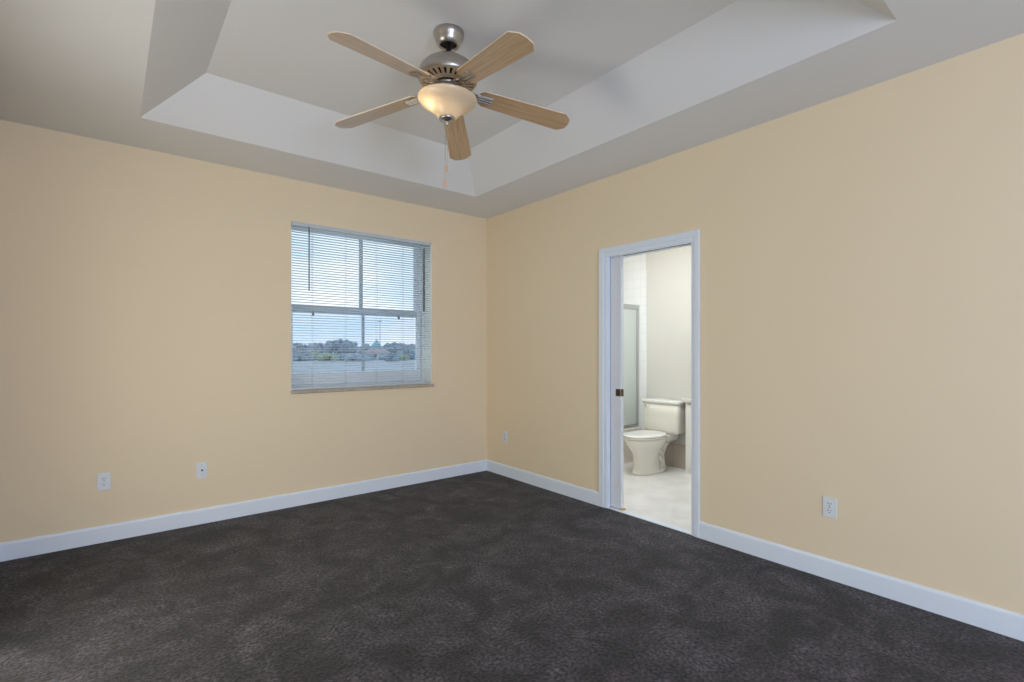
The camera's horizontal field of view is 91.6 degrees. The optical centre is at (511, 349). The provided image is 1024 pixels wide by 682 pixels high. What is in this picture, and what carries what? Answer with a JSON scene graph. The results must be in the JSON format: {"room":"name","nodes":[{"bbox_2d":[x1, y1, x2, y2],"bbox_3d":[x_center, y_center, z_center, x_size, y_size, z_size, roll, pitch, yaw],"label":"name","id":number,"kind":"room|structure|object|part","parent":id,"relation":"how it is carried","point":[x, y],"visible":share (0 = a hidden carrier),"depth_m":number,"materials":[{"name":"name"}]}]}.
{"room":"empty bedroom","nodes":[
{"label":"empty bedroom","id":0,"kind":"room"},
{"bbox_2d":[0,119,486,542],"bbox_3d":[-1.890,-0.020,4.295,3.950,2.860,0.260,0,0,-39],"label":"wall","id":1,"kind":"structure","parent":0,"point":[145,295],"depth_m":3.68,"materials":[{"name":"beige paint"}]},
{"bbox_2d":[97,472,110,490],"bbox_3d":[-2.784,0.898,3.398,0.072,0.116,0.009,0,0,-39],"label":"electrical outlet","id":2,"kind":"object","parent":1,"relation":"attached to","point":[103,479],"visible":1,"depth_m":3.40,"materials":[{"name":"white plastic"}]},
{"bbox_2d":[196,462,207,477],"bbox_3d":[-2.337,0.907,3.755,0.072,0.116,0.017,0,0,-39],"label":"outlet","id":3,"kind":"object","parent":1,"relation":"attached to","point":[201,468],"visible":1,"depth_m":3.75,"materials":[{"name":"white plastic"}]},
{"bbox_2d":[0,460,486,561],"bbox_3d":[-1.726,1.252,4.251,3.750,0.115,0.014,0,0,-39],"label":"baseboard","id":4,"kind":"structure","parent":1,"relation":"attached to","point":[21,548],"depth_m":3.79,"materials":[{"name":"white paint"}]},
{"bbox_2d":[291,227,424,390],"bbox_3d":[-1.451,-0.363,4.739,1.341,1.437,0.122,0,0,-39],"label":"window","id":5,"kind":"structure","parent":1,"relation":"in","point":[402,379],"depth_m":4.78,"materials":[{"name":"white plastic"}]},
{"bbox_3d":[-1.483,-0.372,4.764,1.207,0.064,0.028,0,0,-39],"label":"meeting rail","id":6,"kind":"part","parent":5,"relation":"part of","materials":[{"name":"silver metal"}]},
{"bbox_3d":[-1.477,-0.707,4.769,1.275,0.733,0.030,0,0,-39],"label":"sash","id":7,"kind":"part","parent":5,"relation":"part of","materials":[{"name":"white plastic"}]},
{"bbox_3d":[-1.450,-0.365,4.723,1.207,0.038,0.030,0,0,-39],"label":"meeting rail","id":8,"kind":"part","parent":5,"relation":"part of","materials":[{"name":"silver metal"}]},
{"bbox_3d":[-1.444,-0.038,4.728,1.275,0.692,0.032,0,0,-39],"label":"sash","id":9,"kind":"part","parent":5,"relation":"part of","materials":[{"name":"white plastic"}]},
{"bbox_2d":[291,221,430,389],"bbox_3d":[-1.336,-0.370,4.596,1.329,1.415,0.049,0,0,-39],"label":"window blind","id":10,"kind":"object","parent":5,"relation":"attached to","point":[293,224],"visible":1,"depth_m":4.54,"materials":[{"name":"white plastic"}]},
{"bbox_3d":[-1.340,-1.063,4.601,1.329,0.030,0.036,0,0,-39],"label":"head rail","id":11,"kind":"part","parent":10,"relation":"part of","materials":[{"name":"white plastic"}]},
{"bbox_3d":[-1.340,0.328,4.601,1.329,0.018,0.026,0,0,-39],"label":"rail","id":12,"kind":"part","parent":10,"relation":"part of","materials":[{"name":"white plastic"}]},
{"bbox_2d":[291,221,431,383],"bbox_3d":[-1.377,-0.363,4.647,1.341,1.437,0.157,0,0,-39],"label":"trim","id":13,"kind":"structure","parent":1,"relation":"attached to","point":[427,352],"depth_m":5.04,"materials":[{"name":"white paint"}]},
{"bbox_2d":[291,384,433,393],"bbox_3d":[-1.369,0.355,4.648,1.363,0.028,0.186,0,0,-39],"label":"trim","id":14,"kind":"structure","parent":1,"relation":"attached to","point":[421,385],"depth_m":4.52,"materials":[{"name":"stone"}]},
{"bbox_2d":[0,462,1023,681],"bbox_3d":[1.605,1.360,1.425,5.770,0.100,8.800,0,0,-39],"label":"floor","id":15,"kind":"structure","parent":0,"point":[483,576],"depth_m":2.55,"materials":[{"name":"carpet"}]},
{"bbox_2d":[623,427,639,463],"bbox_3d":[0.679,1.113,5.714,1.586,0.395,0.743,0,0,-39],"label":"bathtub","id":16,"kind":"object","parent":15,"relation":"on","point":[627,454],"visible":0.07,"depth_m":5.77,"materials":[{"name":"beige ceramic"}]},
{"bbox_2d":[623,304,638,428],"bbox_3d":[0.889,0.190,5.457,1.586,1.450,0.050,0,0,-39],"label":"shower door","id":17,"kind":"structure","parent":16,"relation":"on","point":[630,312],"depth_m":5.85,"materials":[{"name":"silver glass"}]},
{"bbox_3d":[1.493,0.200,5.947,0.031,1.380,0.044,0,0,-39],"label":"post","id":18,"kind":"part","parent":17,"relation":"part of","materials":[{"name":"silver metal"}]},
{"bbox_2d":[623,398,685,475],"bbox_3d":[1.489,0.930,5.377,0.748,0.758,0.488,0,0,-39],"label":"toilet","id":19,"kind":"object","parent":15,"relation":"on","point":[664,419],"visible":0.96,"depth_m":5.34,"materials":[{"name":"white ceramic"}]},
{"bbox_3d":[1.399,0.919,5.305,0.513,0.015,0.380,0,0,-39],"label":"seat","id":20,"kind":"part","parent":19,"relation":"part of","materials":[{"name":"white plastic"}]},
{"bbox_3d":[1.401,0.897,5.306,0.522,0.024,0.382,0,0,-39],"label":"lid","id":21,"kind":"part","parent":19,"relation":"part of","materials":[{"name":"white"}]},
{"bbox_3d":[1.697,0.569,5.546,0.212,0.035,0.488,0,0,-39],"label":"tank lid","id":22,"kind":"part","parent":19,"relation":"part of","materials":[{"name":"white ceramic"}]},
{"bbox_3d":[1.700,0.750,5.548,0.196,0.324,0.468,0,0,-39],"label":"tank","id":23,"kind":"part","parent":19,"relation":"part of","materials":[{"name":"white ceramic"}]},
{"bbox_2d":[681,397,690,473],"bbox_3d":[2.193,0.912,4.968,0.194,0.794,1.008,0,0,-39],"label":"vanity cabinet","id":24,"kind":"object","parent":15,"relation":"on","point":[687,400],"visible":0.16,"depth_m":5.26,"materials":[{"name":"white wood"}]},
{"bbox_2d":[681,397,690,401],"bbox_3d":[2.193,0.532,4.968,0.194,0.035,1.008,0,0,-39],"label":"countertop","id":25,"kind":"structure","parent":24,"relation":"on","point":[683,399],"depth_m":5.27,"materials":[{"name":"stone"}]},
{"bbox_3d":[1.995,0.912,5.105,0.016,0.675,0.450,0,0,-39],"label":"door","id":26,"kind":"part","parent":24,"relation":"part of","materials":[{"name":"white wood"}]},
{"bbox_2d":[0,0,1023,218],"bbox_3d":[0.929,-1.615,0.941,3.910,0.370,8.700,0,0,-39],"label":"ceiling","id":27,"kind":"structure","parent":0,"point":[262,86],"depth_m":2.81,"materials":[{"name":"white paint"}]},
{"bbox_2d":[327,23,569,185],"bbox_3d":[-0.321,-1.274,2.594,1.334,0.812,1.292,1,0,-39],"label":"ceiling fan","id":28,"kind":"object","parent":27,"relation":"hanging from","point":[447,77],"visible":1,"depth_m":2.57,"materials":[{"name":"brown wood"}]},
{"bbox_3d":[-0.747,-1.321,2.773,0.535,0.006,0.144,-9,8,18],"label":"blade","id":29,"kind":"part","parent":28,"relation":"part of","materials":[{"name":"brown wood"}]},
{"bbox_3d":[-0.597,-1.349,2.293,0.144,0.006,0.535,15,13,34],"label":"blade","id":30,"kind":"part","parent":28,"relation":"part of","materials":[{"name":"brown wood"}]},
{"bbox_3d":[-0.343,-1.279,2.640,0.312,0.111,0.312,1,0,-39],"label":"lamp shade","id":31,"kind":"part","parent":28,"relation":"part of","materials":[{"name":"white glass"}]},
{"bbox_3d":[-0.340,-1.419,2.640,0.306,0.017,0.306,1,0,-39],"label":"vent plate","id":32,"kind":"part","parent":28,"relation":"part of","materials":[{"name":"silver metal"}]},
{"bbox_3d":[-0.340,-1.317,3.066,0.144,0.006,0.535,-10,-9,-1],"label":"blade","id":33,"kind":"part","parent":28,"relation":"part of","materials":[{"name":"brown wood"}]},
{"bbox_3d":[-0.091,-1.335,2.291,0.144,0.006,0.535,15,-2,-36],"label":"blade","id":34,"kind":"part","parent":28,"relation":"part of","materials":[{"name":"brown wood"}]},
{"bbox_3d":[0.067,-1.329,2.770,0.535,0.006,0.144,8,-13,-18],"label":"blade","id":35,"kind":"part","parent":28,"relation":"part of","materials":[{"name":"brown wood"}]},
{"bbox_2d":[623,254,646,429],"bbox_3d":[0.705,-0.059,5.691,1.600,2.739,0.835,0,0,-39],"label":"wall","id":36,"kind":"structure","parent":0,"point":[634,267],"depth_m":5.93,"materials":[{"name":"white paint"}]},
{"bbox_2d":[647,246,690,444],"bbox_3d":[1.437,-0.020,4.866,1.700,2.860,3.560,0,0,-39],"label":"wall","id":37,"kind":"structure","parent":0,"point":[668,271],"depth_m":5.63,"materials":[{"name":"white paint"}]},
{"bbox_2d":[664,443,685,468],"bbox_3d":[1.775,1.179,5.632,0.010,0.262,0.602,0,0,-39],"label":"baseboard","id":38,"kind":"structure","parent":37,"relation":"attached to","point":[675,454],"depth_m":5.56,"materials":[{"name":"beige tile"}]},
{"bbox_2d":[487,33,1023,614],"bbox_3d":[2.366,-0.020,2.272,0.120,2.860,8.760,0,0,-39],"label":"wall","id":39,"kind":"structure","parent":0,"point":[862,251],"depth_m":2.82,"materials":[{"name":"beige paint"}]},
{"bbox_2d":[503,431,506,442],"bbox_3d":[-0.072,0.905,5.180,0.009,0.116,0.072,0,0,-39],"label":"electrical outlet","id":40,"kind":"object","parent":39,"relation":"attached to","point":[504,432],"visible":1,"depth_m":5.18,"materials":[{"name":"white plastic"}]},
{"bbox_2d":[487,460,598,505],"bbox_3d":[0.233,1.252,4.800,0.014,0.115,1.598,0,0,-39],"label":"baseboard","id":41,"kind":"structure","parent":39,"relation":"attached to","point":[590,496],"depth_m":4.68,"materials":[{"name":"white paint"}]},
{"bbox_2d":[610,256,625,509],"bbox_3d":[0.850,0.268,4.145,0.048,2.084,0.210,0,0,-39],"label":"door","id":42,"kind":"structure","parent":39,"relation":"in","point":[616,263],"depth_m":4.10,"materials":[{"name":"white paint"}]},
{"bbox_2d":[599,229,699,537],"bbox_3d":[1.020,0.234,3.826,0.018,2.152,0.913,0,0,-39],"label":"trim","id":43,"kind":"structure","parent":39,"relation":"attached to","point":[693,236],"depth_m":3.52,"materials":[{"name":"white paint"}]},
{"bbox_2d":[608,507,690,534],"bbox_3d":[1.049,1.317,3.839,0.045,0.026,0.768,0,0,-39],"label":"threshold","id":44,"kind":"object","parent":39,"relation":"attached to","point":[611,508],"depth_m":3.81,"materials":[{"name":"white paint"}]},
{"bbox_2d":[623,243,690,255],"bbox_3d":[1.074,-0.778,3.867,0.046,0.008,0.780,0,0,-39],"label":"trim","id":45,"kind":"structure","parent":39,"relation":"attached to","point":[688,243],"depth_m":3.83,"materials":[{"name":"grey wood"}]},
{"bbox_2d":[823,496,836,518],"bbox_3d":[1.817,0.901,2.848,0.009,0.116,0.072,0,0,-39],"label":"electrical outlet","id":46,"kind":"object","parent":39,"relation":"attached to","point":[829,504],"visible":1,"depth_m":2.84,"materials":[{"name":"white plastic"}]},
{"bbox_2d":[826,508,832,513],"bbox_3d":[1.816,0.920,2.847,0.004,0.027,0.033,0,0,-39],"label":"receptacle","id":47,"kind":"object","parent":46,"relation":"attached to","point":[828,510],"depth_m":2.85,"materials":[{"name":"grey plastic"}]},
{"bbox_2d":[699,521,1023,640],"bbox_3d":[3.189,1.252,1.149,0.014,0.115,5.978,0,0,-39],"label":"baseboard","id":48,"kind":"structure","parent":39,"relation":"attached to","point":[1008,623],"depth_m":2.66,"materials":[{"name":"white paint"}]},
{"label":"outside","id":49,"kind":"structure","parent":0,"visible":0},
{"bbox_2d":[293,352,414,372],"bbox_3d":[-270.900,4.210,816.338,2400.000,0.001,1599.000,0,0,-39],"label":"ground","id":50,"kind":"structure","parent":49,"point":[410,362],"depth_m":131.16,"materials":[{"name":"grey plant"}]},
{"bbox_2d":[293,342,305,354],"bbox_3d":[-118.988,0.130,274.501,12.023,8.700,10.600,0,0,-13],"label":"tree","id":51,"kind":"object","parent":50,"relation":"on","point":[294,345],"visible":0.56,"depth_m":273.03,"materials":[{"name":"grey plant"}]},
{"bbox_2d":[293,354,307,360],"bbox_3d":[-79.583,2.806,185.992,6.178,2.808,5.279,0,0,-39],"label":"bush","id":52,"kind":"object","parent":50,"relation":"on","point":[295,355],"visible":0.8,"depth_m":184.97,"materials":[{"name":"blue plant"}]},
{"bbox_2d":[302,354,315,360],"bbox_3d":[-81.479,2.693,198.353,6.241,3.034,5.608,0,0,-39],"label":"bush","id":53,"kind":"object","parent":50,"relation":"on","point":[307,355],"visible":0.48,"depth_m":197.47,"materials":[{"name":"blue plant"}]},
{"bbox_2d":[305,342,322,352],"bbox_3d":[-103.796,0.180,260.370,9.107,8.349,10.635,0,0,28],"label":"tree","id":54,"kind":"object","parent":50,"relation":"on","point":[309,345],"visible":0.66,"depth_m":256.86,"materials":[{"name":"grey plant"}]},
{"bbox_2d":[319,342,329,352],"bbox_3d":[-106.190,0.029,274.533,8.250,8.397,11.103,0,0,-43],"label":"tree","id":55,"kind":"object","parent":50,"relation":"on","point":[320,345],"visible":0.35,"depth_m":272.66,"materials":[{"name":"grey plant"}]},
{"bbox_2d":[316,352,338,360],"bbox_3d":[-69.534,2.554,186.097,7.983,3.312,8.777,0,0,-39],"label":"bush","id":56,"kind":"object","parent":50,"relation":"on","point":[321,355],"visible":0.73,"depth_m":184.02,"materials":[{"name":"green plant"}]},
{"bbox_2d":[325,340,334,352],"bbox_3d":[-106.125,-0.854,290.942,11.257,10.160,11.345,0,0,-8],"label":"tree","id":57,"kind":"object","parent":50,"relation":"on","point":[328,341],"visible":0.41,"depth_m":288.45,"materials":[{"name":"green plant"}]},
{"bbox_2d":[329,339,346,352],"bbox_3d":[-90.406,-0.859,258.829,8.383,10.168,8.367,0,0,-41],"label":"tree","id":58,"kind":"object","parent":50,"relation":"on","point":[339,340],"visible":0.81,"depth_m":257.11,"materials":[{"name":"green plant"}]},
{"bbox_2d":[336,354,344,359],"bbox_3d":[-70.641,2.793,199.068,8.133,2.835,8.217,0,0,-39],"label":"bush","id":59,"kind":"object","parent":50,"relation":"on","point":[338,355],"visible":0.16,"depth_m":197.96,"materials":[{"name":"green plant"}]},
{"bbox_2d":[333,339,357,352],"bbox_3d":[-91.792,-0.841,275.322,10.237,10.135,10.475,0,0,17],"label":"tree","id":60,"kind":"object","parent":50,"relation":"on","point":[348,345],"visible":0.41,"depth_m":272.40,"materials":[{"name":"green plant"}]},
{"bbox_2d":[344,354,369,359],"bbox_3d":[-58.660,2.692,187.517,10.272,3.036,7.701,0,0,-39],"label":"bush","id":61,"kind":"object","parent":50,"relation":"on","point":[348,357],"visible":0.69,"depth_m":184.16,"materials":[{"name":"grey plant"}]},
{"bbox_2d":[356,343,370,352],"bbox_3d":[-75.344,0.469,257.560,11.514,7.996,9.668,0,0,12],"label":"tree","id":62,"kind":"object","parent":50,"relation":"on","point":[366,344],"visible":0.17,"depth_m":255.92,"materials":[{"name":"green plant"}]},
{"bbox_2d":[370,340,381,347],"bbox_3d":[-65.879,-0.579,243.193,11.786,9.578,12.089,0,0,-39],"label":"conifer","id":63,"kind":"object","parent":50,"relation":"on","point":[374,343],"visible":0.23,"depth_m":241.71,"materials":[{"name":"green plant"}]},
{"bbox_2d":[365,349,390,358],"bbox_3d":[-61.536,1.610,227.000,11.200,5.200,7.200,0,0,0],"label":"house","id":64,"kind":"structure","parent":50,"relation":"on","point":[380,351],"depth_m":224.26,"materials":[{"name":"grey paint"}]},
{"bbox_2d":[382,343,394,352],"bbox_3d":[-69.097,0.110,274.528,8.785,8.238,8.647,0,0,-13],"label":"tree","id":65,"kind":"object","parent":50,"relation":"on","point":[386,344],"visible":0.46,"depth_m":273.30,"materials":[{"name":"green plant"}]},
{"bbox_2d":[383,353,398,360],"bbox_3d":[-45.088,2.620,185.989,5.043,3.180,7.695,0,0,-39],"label":"bush","id":66,"kind":"object","parent":50,"relation":"on","point":[386,358],"visible":0.82,"depth_m":185.10,"materials":[{"name":"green plant"}]},
{"bbox_2d":[390,342,397,352],"bbox_3d":[-69.812,-0.221,292.285,11.672,8.896,9.460,0,0,-2],"label":"tree","id":67,"kind":"object","parent":50,"relation":"on","point":[393,343],"visible":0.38,"depth_m":289.29,"materials":[{"name":"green plant"}]},
{"bbox_2d":[395,343,407,353],"bbox_3d":[-57.663,0.211,258.610,6.996,8.037,9.841,0,0,19],"label":"tree","id":68,"kind":"object","parent":50,"relation":"on","point":[399,351],"visible":0.77,"depth_m":256.74,"materials":[{"name":"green plant"}]},
{"bbox_2d":[396,354,409,360],"bbox_3d":[-44.810,2.829,199.005,7.842,2.762,7.219,0,0,-39],"label":"bush","id":69,"kind":"object","parent":50,"relation":"on","point":[402,359],"visible":0.34,"depth_m":198.49,"materials":[{"name":"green plant"}]},
{"bbox_2d":[406,343,414,354],"bbox_3d":[-55.617,0.362,275.258,11.384,7.985,13.164,0,0,-14],"label":"tree","id":70,"kind":"object","parent":50,"relation":"on","point":[409,351],"visible":0.47,"depth_m":270.97,"materials":[{"name":"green plant"}]}
]}

